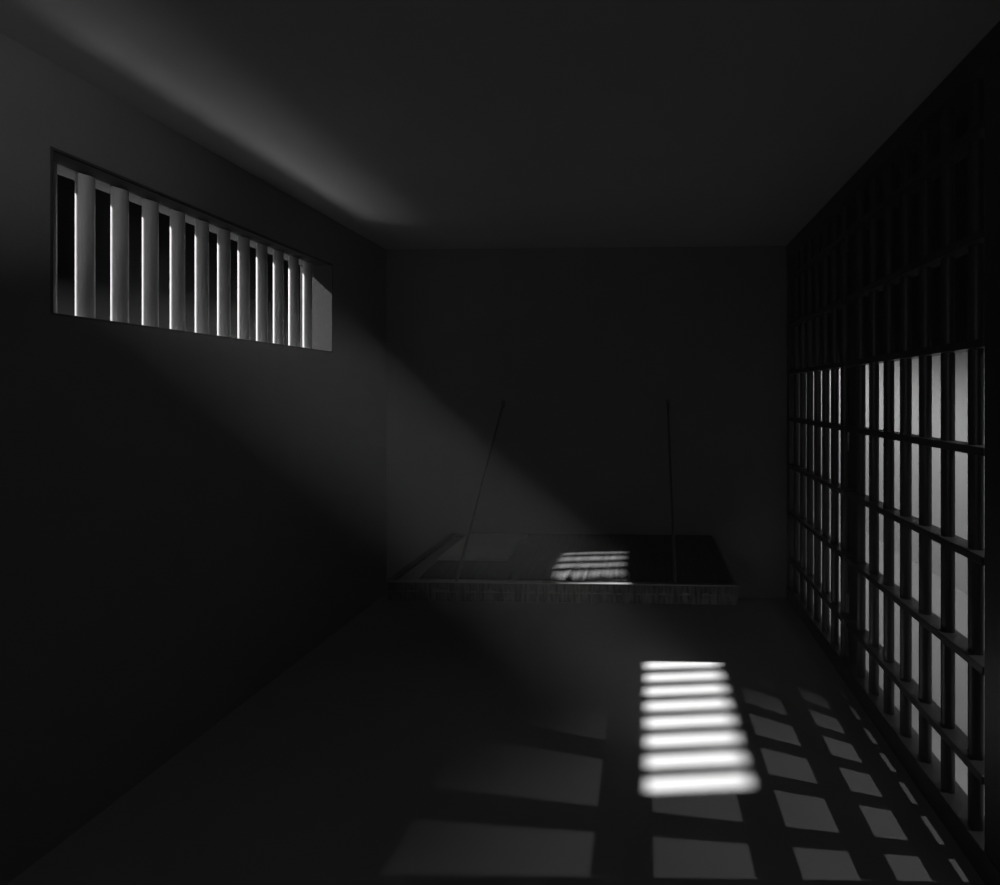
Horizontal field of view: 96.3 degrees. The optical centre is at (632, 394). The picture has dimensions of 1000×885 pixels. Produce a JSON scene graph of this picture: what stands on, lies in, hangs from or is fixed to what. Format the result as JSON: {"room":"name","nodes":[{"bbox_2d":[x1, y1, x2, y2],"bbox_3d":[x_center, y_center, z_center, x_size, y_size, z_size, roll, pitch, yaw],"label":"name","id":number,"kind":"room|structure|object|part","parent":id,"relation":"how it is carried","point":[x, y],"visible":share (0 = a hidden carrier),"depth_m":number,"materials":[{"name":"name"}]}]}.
{"room":"prison interior","nodes":[
{"label":"prison interior","id":0,"kind":"room"},
{"bbox_2d":[0,33,385,884],"bbox_3d":[-2.048,0.200,0.357,0.205,2.600,6.200,0,0,2],"label":"wall","id":1,"kind":"structure","parent":0,"point":[185,518],"depth_m":1.69,"materials":[{"name":"grey paint"}]},
{"bbox_2d":[50,146,332,352],"bbox_3d":[-2.001,-0.542,2.058,0.203,0.556,1.283,0,0,2],"label":"window","id":2,"kind":"structure","parent":1,"relation":"in","point":[322,276],"depth_m":2.38,"materials":[{"name":"stone"}]},
{"bbox_3d":[-2.001,-0.268,2.058,0.203,0.008,1.283,0,0,2],"label":"sill","id":3,"kind":"part","parent":2,"relation":"part of","materials":[{"name":"grey concrete"}]},
{"bbox_2d":[53,150,331,348],"bbox_3d":[-1.972,-0.542,2.057,0.143,0.548,1.266,0,0,2],"label":"window grille","id":4,"kind":"object","parent":2,"relation":"attached to","point":[85,174],"visible":0.59,"depth_m":1.88,"materials":[{"name":"metal"}]},
{"bbox_3d":[-1.947,-0.809,2.057,0.093,0.005,1.266,0,0,2],"label":"head plate","id":5,"kind":"part","parent":4,"relation":"part of","materials":[{"name":"black paint"}]},
{"bbox_2d":[7,504,984,884],"bbox_3d":[0.319,1.560,3.192,4.780,0.120,12.000,0,0,2],"label":"floor","id":6,"kind":"structure","parent":0,"point":[437,742],"depth_m":1.73,"materials":[{"name":"concrete"}]},
{"bbox_2d":[786,21,999,884],"bbox_3d":[1.148,0.200,2.211,0.092,2.600,1.915,0,0,2],"label":"frame","id":7,"kind":"object","parent":6,"relation":"on","point":[981,849],"visible":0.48,"depth_m":1.39,"materials":[{"name":"black paint"}]},
{"bbox_3d":[1.166,0.194,3.143,0.068,2.421,0.048,0,0,2],"label":"post","id":8,"kind":"part","parent":7,"relation":"part of","materials":[{"name":"black metal"}]},
{"bbox_2d":[789,205,855,656],"bbox_3d":[1.151,0.194,2.683,0.072,2.420,0.870,0,0,2],"label":"panel","id":9,"kind":"object","parent":7,"relation":"attached to","point":[809,534],"visible":0.87,"depth_m":2.57,"materials":[{"name":"black paint"}]},
{"bbox_3d":[1.151,0.175,2.683,0.072,0.027,0.870,0,0,2],"label":"cross plate","id":10,"kind":"part","parent":9,"relation":"part of","materials":[{"name":"black paint"}]},
{"bbox_3d":[1.151,-0.839,2.683,0.072,0.027,0.870,0,0,2],"label":"cross plate","id":11,"kind":"part","parent":9,"relation":"part of","materials":[{"name":"black paint"}]},
{"bbox_3d":[1.151,-0.500,2.683,0.072,0.027,0.870,0,0,2],"label":"cross plate","id":12,"kind":"part","parent":9,"relation":"part of","materials":[{"name":"black paint"}]},
{"bbox_3d":[1.151,-0.163,2.683,0.072,0.027,0.870,0,0,2],"label":"cross plate","id":13,"kind":"part","parent":9,"relation":"part of","materials":[{"name":"black paint"}]},
{"bbox_3d":[1.151,0.513,2.683,0.072,0.027,0.870,0,0,2],"label":"cross plate","id":14,"kind":"part","parent":9,"relation":"part of","materials":[{"name":"black paint"}]},
{"bbox_3d":[1.151,0.852,2.683,0.072,0.027,0.870,0,0,2],"label":"cross plate","id":15,"kind":"part","parent":9,"relation":"part of","materials":[{"name":"black paint"}]},
{"bbox_3d":[1.151,1.190,2.683,0.072,0.027,0.870,0,0,2],"label":"cross plate","id":16,"kind":"part","parent":9,"relation":"part of","materials":[{"name":"black paint"}]},
{"bbox_3d":[1.187,0.194,2.335,0.017,2.421,0.145,0,0,2],"label":"post","id":17,"kind":"part","parent":7,"relation":"part of","materials":[{"name":"black metal"}]},
{"bbox_2d":[845,79,983,830],"bbox_3d":[1.126,0.194,1.785,0.072,2.420,0.922,0,0,2],"label":"panel","id":18,"kind":"object","parent":7,"relation":"on","point":[970,748],"visible":0.93,"depth_m":1.64,"materials":[{"name":"black paint"}]},
{"bbox_3d":[1.126,-0.839,1.776,0.072,0.027,0.903,0,0,2],"label":"cross plate","id":19,"kind":"part","parent":18,"relation":"part of","materials":[{"name":"black paint"}]},
{"bbox_3d":[1.126,-0.500,1.776,0.072,0.027,0.903,0,0,2],"label":"cross plate","id":20,"kind":"part","parent":18,"relation":"part of","materials":[{"name":"black paint"}]},
{"bbox_3d":[1.126,-0.163,1.776,0.072,0.027,0.903,0,0,2],"label":"cross plate","id":21,"kind":"part","parent":18,"relation":"part of","materials":[{"name":"black paint"}]},
{"bbox_3d":[1.126,0.175,1.776,0.072,0.027,0.903,0,0,2],"label":"cross plate","id":22,"kind":"part","parent":18,"relation":"part of","materials":[{"name":"black paint"}]},
{"bbox_3d":[1.126,0.513,1.776,0.072,0.027,0.903,0,0,2],"label":"cross plate","id":23,"kind":"part","parent":18,"relation":"part of","materials":[{"name":"black paint"}]},
{"bbox_3d":[1.126,0.852,1.776,0.072,0.027,0.903,0,0,2],"label":"cross plate","id":24,"kind":"part","parent":18,"relation":"part of","materials":[{"name":"black paint"}]},
{"bbox_3d":[1.126,1.190,1.776,0.072,0.027,0.903,0,0,2],"label":"cross plate","id":25,"kind":"part","parent":18,"relation":"part of","materials":[{"name":"black paint"}]},
{"bbox_3d":[1.114,0.194,1.289,0.068,2.421,0.069,0,0,2],"label":"post","id":26,"kind":"part","parent":7,"relation":"part of","materials":[{"name":"black metal"}]},
{"bbox_2d":[0,0,999,249],"bbox_3d":[0.319,-1.175,3.192,4.780,0.150,12.000,0,0,2],"label":"ceiling","id":27,"kind":"structure","parent":0,"point":[406,124],"depth_m":1.59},
{"bbox_2d":[821,114,967,364],"bbox_3d":[1.490,-0.649,4.960,0.178,0.899,6.800,0,0,2],"label":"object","id":28,"kind":"object","parent":27,"relation":"attached to","point":[961,168],"visible":0.02,"depth_m":1.87,"materials":[{"name":"black paint"}]},
{"bbox_2d":[386,246,786,597],"bbox_3d":[-0.295,0.200,3.309,3.135,2.600,0.200,0,0,2],"label":"wall","id":29,"kind":"structure","parent":0,"point":[585,350],"depth_m":3.21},
{"bbox_2d":[387,400,737,604],"bbox_3d":[-0.392,0.599,2.802,1.970,1.127,0.818,0,0,2],"label":"bunk","id":30,"kind":"object","parent":29,"relation":"attached to","point":[405,584],"visible":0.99,"depth_m":2.41,"materials":[{"name":"metal"}]},
{"bbox_3d":[-0.392,1.062,2.804,1.950,0.019,0.793,0,0,2],"label":"panel","id":31,"kind":"part","parent":30,"relation":"part of","materials":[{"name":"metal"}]},
{"bbox_3d":[-0.984,0.558,2.817,0.017,1.002,0.811,0,0,2],"label":"support rod","id":32,"kind":"part","parent":30,"relation":"part of","materials":[{"name":"metal"}]},
{"bbox_3d":[-0.392,1.089,2.805,1.970,0.102,0.809,0,0,2],"label":"frame","id":33,"kind":"part","parent":30,"relation":"part of","materials":[{"name":"metal"}]},
{"bbox_2d":[419,533,732,582],"bbox_3d":[-0.319,1.032,2.780,1.777,0.032,0.737,0,0,2],"label":"mattress","id":34,"kind":"object","parent":30,"relation":"on","point":[557,557],"visible":0.84,"depth_m":2.63,"materials":[{"name":"grey fabric"}]},
{"bbox_2d":[437,533,527,560],"bbox_3d":[-0.976,0.995,2.858,0.440,0.036,0.460,0,0,2],"label":"pillow","id":35,"kind":"object","parent":34,"relation":"on","point":[480,547],"visible":0.97,"depth_m":2.76,"materials":[{"name":"grey fabric"}]},
{"bbox_3d":[0.246,0.558,2.783,0.017,1.002,0.811,0,0,2],"label":"support rod","id":36,"kind":"part","parent":30,"relation":"part of","materials":[{"name":"metal"}]},
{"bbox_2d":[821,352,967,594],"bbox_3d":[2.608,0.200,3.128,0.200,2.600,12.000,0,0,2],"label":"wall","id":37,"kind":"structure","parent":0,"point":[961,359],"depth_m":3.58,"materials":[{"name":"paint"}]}
]}

